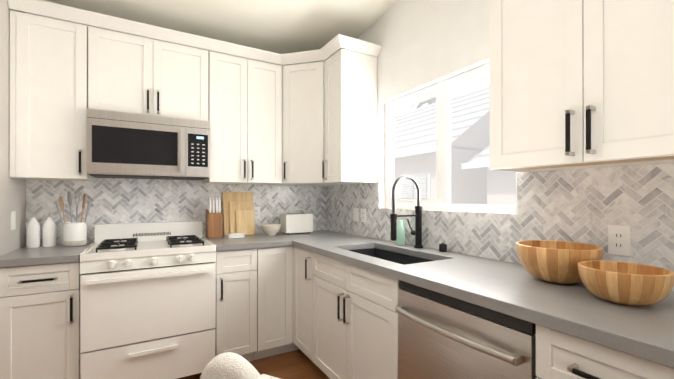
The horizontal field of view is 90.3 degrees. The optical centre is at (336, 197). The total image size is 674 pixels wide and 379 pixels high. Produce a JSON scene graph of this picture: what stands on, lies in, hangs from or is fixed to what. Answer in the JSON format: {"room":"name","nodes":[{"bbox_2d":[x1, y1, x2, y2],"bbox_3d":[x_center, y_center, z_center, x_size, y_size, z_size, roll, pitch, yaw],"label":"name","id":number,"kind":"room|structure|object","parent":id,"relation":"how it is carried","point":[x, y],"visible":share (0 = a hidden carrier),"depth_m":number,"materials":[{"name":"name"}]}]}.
{"room":"kitchen","nodes":[
{"label":"kitchen","id":0,"kind":"room"},
{"bbox_2d":[0,0,25,255],"bbox_3d":[-2.006,-0.409,2.047,0.029,3.300,0.570,0,0,-30],"label":"wall","id":1,"kind":"structure","parent":0,"point":[12,194],"depth_m":1.98,"materials":[{"name":"beige paint"}]},
{"bbox_2d":[11,211,15,229],"bbox_3d":[-1.996,0.141,2.069,0.010,0.115,0.070,0,0,-30],"label":"light switch","id":2,"kind":"object","parent":1,"relation":"attached to","point":[13,220],"visible":0.98,"depth_m":2.06,"materials":[{"name":"white plastic"}]},
{"bbox_2d":[26,12,314,242],"bbox_3d":[-1.113,-0.408,2.957,2.484,3.300,0.120,0,0,-30],"label":"wall","id":3,"kind":"structure","parent":0,"point":[158,40],"depth_m":2.69,"materials":[{"name":"paint"}]},
{"bbox_2d":[9,10,93,180],"bbox_3d":[-1.875,-0.625,2.231,0.375,1.008,0.376,0,0,-30],"label":"upper cabinet","id":4,"kind":"object","parent":3,"relation":"attached to","point":[48,89],"visible":0.98,"depth_m":2.10,"materials":[{"name":"paint"}]},
{"bbox_2d":[88,26,208,120],"bbox_3d":[-1.383,-0.851,2.514,0.749,0.555,0.376,0,0,-30],"label":"upper cabinet","id":5,"kind":"object","parent":3,"relation":"attached to","point":[127,73],"visible":0.81,"depth_m":2.36,"materials":[{"name":"paint"}]},
{"bbox_2d":[86,108,209,179],"bbox_3d":[-1.364,-0.359,2.480,0.748,0.426,0.433,0,0,-30],"label":"over-the-range microwave","id":6,"kind":"object","parent":5,"relation":"attached to","point":[129,145],"visible":1,"depth_m":2.31,"materials":[{"name":"metal"}]},
{"bbox_2d":[26,177,325,244],"bbox_3d":[-1.123,0.091,2.876,2.326,0.482,0.006,0,0,-30],"label":"backsplash","id":7,"kind":"structure","parent":3,"relation":"attached to","point":[118,200],"depth_m":2.67,"materials":[{"name":"tile"}]},
{"bbox_2d":[254,207,259,218],"bbox_3d":[-0.741,0.142,3.086,0.070,0.115,0.008,0,0,-30],"label":"electrical outlet","id":8,"kind":"object","parent":7,"relation":"attached to","point":[256,212],"visible":0.92,"depth_m":3.09,"materials":[{"name":"white plastic"}]},
{"bbox_2d":[203,51,281,184],"bbox_3d":[-0.799,-0.624,2.848,0.587,1.008,0.376,0,0,-30],"label":"upper cabinet","id":9,"kind":"object","parent":3,"relation":"attached to","point":[244,107],"visible":0.96,"depth_m":2.71,"materials":[{"name":"paint"}]},
{"bbox_2d":[42,0,397,62],"bbox_3d":[-1.966,-1.722,0.671,6.240,0.762,10.240,0,0,-30],"label":"ceiling","id":10,"kind":"structure","parent":0,"point":[283,26],"depth_m":2.60,"materials":[{"name":"paint"}]},
{"bbox_2d":[177,349,329,378],"bbox_3d":[-1.966,1.289,0.667,6.240,0.100,10.240,0,0,-30],"label":"floor","id":11,"kind":"structure","parent":0,"point":[297,364],"depth_m":2.45,"materials":[{"name":"brown wood"}]},
{"bbox_2d":[0,261,80,378],"bbox_3d":[-1.805,0.806,2.108,0.374,0.870,0.656,0,0,-30],"label":"base cabinet","id":12,"kind":"object","parent":11,"relation":"on","point":[39,321],"visible":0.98,"depth_m":1.87,"materials":[{"name":"paint"}]},
{"bbox_2d":[0,242,92,267],"bbox_3d":[-1.810,0.351,2.113,0.377,0.040,0.631,0,0,-30],"label":"countertop","id":13,"kind":"structure","parent":12,"relation":"on","point":[24,256],"depth_m":1.91,"materials":[{"name":"stone"}]},
{"bbox_2d":[26,211,40,247],"bbox_3d":[-2.015,0.211,2.226,0.072,0.238,0.072,0,0,-30],"label":"oil bottle","id":14,"kind":"object","parent":13,"relation":"on","point":[33,233],"visible":1,"depth_m":2.20,"materials":[{"name":"white ceramic"}]},
{"bbox_2d":[42,211,55,246],"bbox_3d":[-1.944,0.211,2.267,0.072,0.238,0.072,0,0,-30],"label":"oil bottle","id":15,"kind":"object","parent":13,"relation":"on","point":[49,233],"visible":1,"depth_m":2.24,"materials":[{"name":"white ceramic"}]},
{"bbox_2d":[55,190,90,246],"bbox_3d":[-1.821,0.138,2.321,0.200,0.385,0.154,0,0,-30],"label":"utensil crock","id":16,"kind":"object","parent":13,"relation":"on","point":[74,233],"visible":1,"depth_m":2.28,"materials":[{"name":"white ceramic"}]},
{"bbox_2d":[80,221,215,378],"bbox_3d":[-1.303,0.719,2.373,0.751,1.045,0.678,0,0,-30],"label":"range","id":17,"kind":"object","parent":11,"relation":"on","point":[147,300],"visible":0.98,"depth_m":2.12,"materials":[{"name":"white metal"}]},
{"bbox_2d":[215,248,256,361],"bbox_3d":[-0.857,0.806,2.651,0.290,0.870,0.656,0,0,-30],"label":"base cabinet","id":18,"kind":"object","parent":11,"relation":"on","point":[236,304],"visible":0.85,"depth_m":2.40,"materials":[{"name":"paint"}]},
{"bbox_2d":[203,233,291,250],"bbox_3d":[-0.750,0.351,2.718,0.543,0.040,0.634,0,0,-30],"label":"countertop","id":19,"kind":"structure","parent":18,"relation":"on","point":[261,240],"depth_m":2.53,"materials":[{"name":"stone"}]},
{"bbox_2d":[206,196,222,238],"bbox_3d":[-1.018,0.161,2.774,0.110,0.340,0.140,0,0,-30],"label":"knife block","id":20,"kind":"object","parent":19,"relation":"on","point":[214,221],"visible":1,"depth_m":2.72,"materials":[{"name":"brown wood"}]},
{"bbox_2d":[226,233,244,237],"bbox_3d":[-0.839,0.315,2.773,0.140,0.032,0.100,0,0,-30],"label":"folded towel","id":21,"kind":"object","parent":19,"relation":"on","point":[235,235],"visible":1,"depth_m":2.74,"materials":[{"name":"fabric"}]},
{"bbox_2d":[222,192,254,235],"bbox_3d":[-0.858,0.139,2.943,0.265,0.381,0.121,0,0,-30],"label":"cutting boards","id":22,"kind":"object","parent":19,"relation":"on","point":[238,212],"visible":0.83,"depth_m":2.92,"materials":[{"name":"brown wood"}]},
{"bbox_2d":[261,224,280,235],"bbox_3d":[-0.580,0.284,2.945,0.176,0.093,0.176,0,0,-30],"label":"stone bowl","id":23,"kind":"object","parent":19,"relation":"on","point":[270,229],"visible":1,"depth_m":2.89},
{"bbox_2d":[200,352,280,378],"bbox_3d":[-0.218,0.844,1.156,0.470,0.790,0.487,0,0,25],"label":"dining chair","id":24,"kind":"object","parent":11,"relation":"on","point":[228,365],"visible":1,"depth_m":0.94,"materials":[{"name":"fabric"}]},
{"bbox_2d":[254,246,298,359],"bbox_3d":[-0.348,0.807,2.966,0.900,0.870,0.617,0,0,-30],"label":"base cabinet","id":25,"kind":"object","parent":11,"relation":"on","point":[275,300],"visible":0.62,"depth_m":2.55,"materials":[{"name":"paint"}]},
{"bbox_2d":[294,246,312,360],"bbox_3d":[-0.009,0.806,2.620,0.656,0.870,0.354,0,0,-30],"label":"base cabinet","id":26,"kind":"object","parent":11,"relation":"on","point":[303,300],"visible":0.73,"depth_m":2.47,"materials":[{"name":"paint"}]},
{"bbox_2d":[313,250,432,378],"bbox_3d":[0.305,0.806,2.072,0.656,0.870,0.902,0,0,-30],"label":"base cabinet","id":27,"kind":"object","parent":11,"relation":"on","point":[355,324],"visible":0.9,"depth_m":1.87,"materials":[{"name":"paint"}]},
{"bbox_2d":[276,230,673,368],"bbox_3d":[0.323,0.351,2.051,0.634,0.040,2.861,0,0,-30],"label":"countertop","id":28,"kind":"structure","parent":27,"relation":"on","point":[577,310],"depth_m":1.16,"materials":[{"name":"stone"}]},
{"bbox_2d":[280,213,312,233],"bbox_3d":[-0.364,0.240,3.119,0.287,0.181,0.163,0,0,-30],"label":"toaster","id":29,"kind":"object","parent":28,"relation":"on","point":[296,223],"visible":1,"depth_m":3.05,"materials":[{"name":"white plastic"}]},
{"bbox_2d":[348,248,431,264],"bbox_3d":[0.304,0.471,2.057,0.368,0.200,0.738,0,0,-30],"label":"sink basin","id":30,"kind":"object","parent":28,"relation":"in","point":[399,258],"depth_m":2.30,"materials":[{"name":"metal"}]},
{"bbox_2d":[396,220,404,244],"bbox_3d":[0.444,0.245,2.355,0.066,0.170,0.066,0,0,-30],"label":"soap bottle","id":31,"kind":"object","parent":28,"relation":"on","point":[400,239],"visible":0.98,"depth_m":2.33,"materials":[{"name":"green glass"}]},
{"bbox_2d":[390,175,422,247],"bbox_3d":[0.432,0.092,2.190,0.262,0.476,0.132,0,0,-30],"label":"spring faucet","id":32,"kind":"object","parent":28,"relation":"on","point":[417,232],"visible":1,"depth_m":2.19,"materials":[{"name":"black metal"}]},
{"bbox_2d":[439,243,446,251],"bbox_3d":[0.646,0.304,2.044,0.034,0.052,0.032,0,0,-30],"label":"switch","id":33,"kind":"object","parent":28,"relation":"on","point":[442,247],"visible":1,"depth_m":2.03,"materials":[{"name":"black metal"}]},
{"bbox_2d":[516,240,603,283],"bbox_3d":[0.875,0.258,1.333,0.290,0.142,0.290,0,0,-30],"label":"bowl","id":34,"kind":"object","parent":28,"relation":"on","point":[550,261],"visible":0.9,"depth_m":1.25,"materials":[{"name":"brown wood"}]},
{"bbox_2d":[578,260,673,305],"bbox_3d":[0.911,0.275,1.068,0.236,0.107,0.236,0,0,-30],"label":"bowl","id":35,"kind":"object","parent":28,"relation":"on","point":[627,283],"visible":1,"depth_m":1.00,"materials":[{"name":"brown wood"}]},
{"bbox_2d":[395,280,536,378],"bbox_3d":[0.670,0.806,1.403,0.675,0.868,0.614,0,0,-30],"label":"dishwasher","id":36,"kind":"object","parent":11,"relation":"on","point":[441,336],"visible":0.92,"depth_m":1.23,"materials":[{"name":"metal"}]},
{"bbox_2d":[536,324,673,378],"bbox_3d":[0.932,0.804,0.980,0.656,0.870,0.371,0,0,-30],"label":"base cabinet","id":37,"kind":"object","parent":11,"relation":"on","point":[560,355],"visible":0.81,"depth_m":0.88,"materials":[{"name":"paint"}]},
{"bbox_2d":[329,0,527,263],"bbox_3d":[1.589,-0.411,0.621,0.120,3.300,6.620,0,0,-30],"label":"wall","id":38,"kind":"structure","parent":0,"point":[425,43],"depth_m":2.27,"materials":[{"name":"paint"}]},
{"bbox_2d":[272,49,376,185],"bbox_3d":[-0.158,-0.624,2.926,0.612,1.008,0.877,0,0,-30],"label":"upper cabinet","id":39,"kind":"object","parent":38,"relation":"attached to","point":[329,121],"visible":0.98,"depth_m":2.69,"materials":[{"name":"paint"}]},
{"bbox_2d":[7,0,381,64],"bbox_3d":[-0.805,-1.165,2.329,2.328,0.068,0.598,0,0,-30],"label":"crown molding","id":40,"kind":"structure","parent":39,"relation":"attached to","point":[336,43],"depth_m":2.46,"materials":[{"name":"paint"}]},
{"bbox_2d":[385,63,517,213],"bbox_3d":[0.695,-0.338,2.221,0.050,0.843,1.145,0,0,-30],"label":"sliding window","id":41,"kind":"structure","parent":38,"relation":"in","point":[440,92],"depth_m":2.20,"materials":[{"name":"white plastic"}]},
{"bbox_2d":[326,163,673,290],"bbox_3d":[0.606,0.105,2.206,0.006,0.452,2.889,0,0,-30],"label":"backsplash","id":42,"kind":"structure","parent":38,"relation":"attached to","point":[588,206],"depth_m":1.53,"materials":[{"name":"tile"}]},
{"bbox_2d":[353,208,357,220],"bbox_3d":[0.165,0.152,2.958,0.010,0.115,0.070,0,0,-30],"label":"outlet","id":43,"kind":"object","parent":42,"relation":"attached to","point":[355,214],"visible":1,"depth_m":2.96,"materials":[{"name":"white plastic"}]},
{"bbox_2d":[361,209,365,221],"bbox_3d":[0.225,0.152,2.854,0.008,0.115,0.070,0,0,-30],"label":"electrical outlet","id":44,"kind":"object","parent":42,"relation":"attached to","point":[363,215],"visible":1,"depth_m":2.85,"materials":[{"name":"white plastic"}]},
{"bbox_2d":[608,225,630,255],"bbox_3d":[1.107,0.168,1.316,0.008,0.115,0.070,0,0,-30],"label":"outlet","id":45,"kind":"object","parent":42,"relation":"attached to","point":[619,240],"visible":1,"depth_m":1.31,"materials":[{"name":"white plastic"}]},
{"bbox_2d":[490,0,673,172],"bbox_3d":[0.970,-0.751,1.232,0.341,1.258,0.732,0,0,-30],"label":"upper cabinet","id":46,"kind":"object","parent":38,"relation":"attached to","point":[581,84],"visible":1,"depth_m":1.18,"materials":[{"name":"paint"}]},
{"label":"outside","id":47,"kind":"structure","parent":0,"visible":0},
{"bbox_3d":[14.269,2.401,10.549,48.000,0.100,26.000,0,0,-30],"label":"ground","id":48,"kind":"structure","parent":47,"visible":0},
{"bbox_2d":[394,85,489,203],"bbox_3d":[2.440,-0.766,16.509,7.900,6.250,14.700,0,0,-30],"label":"house","id":49,"kind":"structure","parent":48,"relation":"on","point":[411,156],"depth_m":9.52,"materials":[{"name":"white plastic"}]},
{"bbox_2d":[461,145,515,204],"bbox_3d":[8.730,-0.354,6.340,7.900,5.400,9.000,0,0,-30],"label":"house","id":50,"kind":"structure","parent":48,"relation":"on","point":[503,183],"depth_m":7.90,"materials":[{"name":"white plastic"}]},
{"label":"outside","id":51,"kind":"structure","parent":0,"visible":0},
{"bbox_2d":[409,96,453,108],"bbox_3d":[11.622,-4.907,40.509,5.758,14.621,5.758,0,0,-30],"label":"palm tree","id":52,"kind":"object","parent":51,"point":[427,102],"depth_m":41.60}
]}

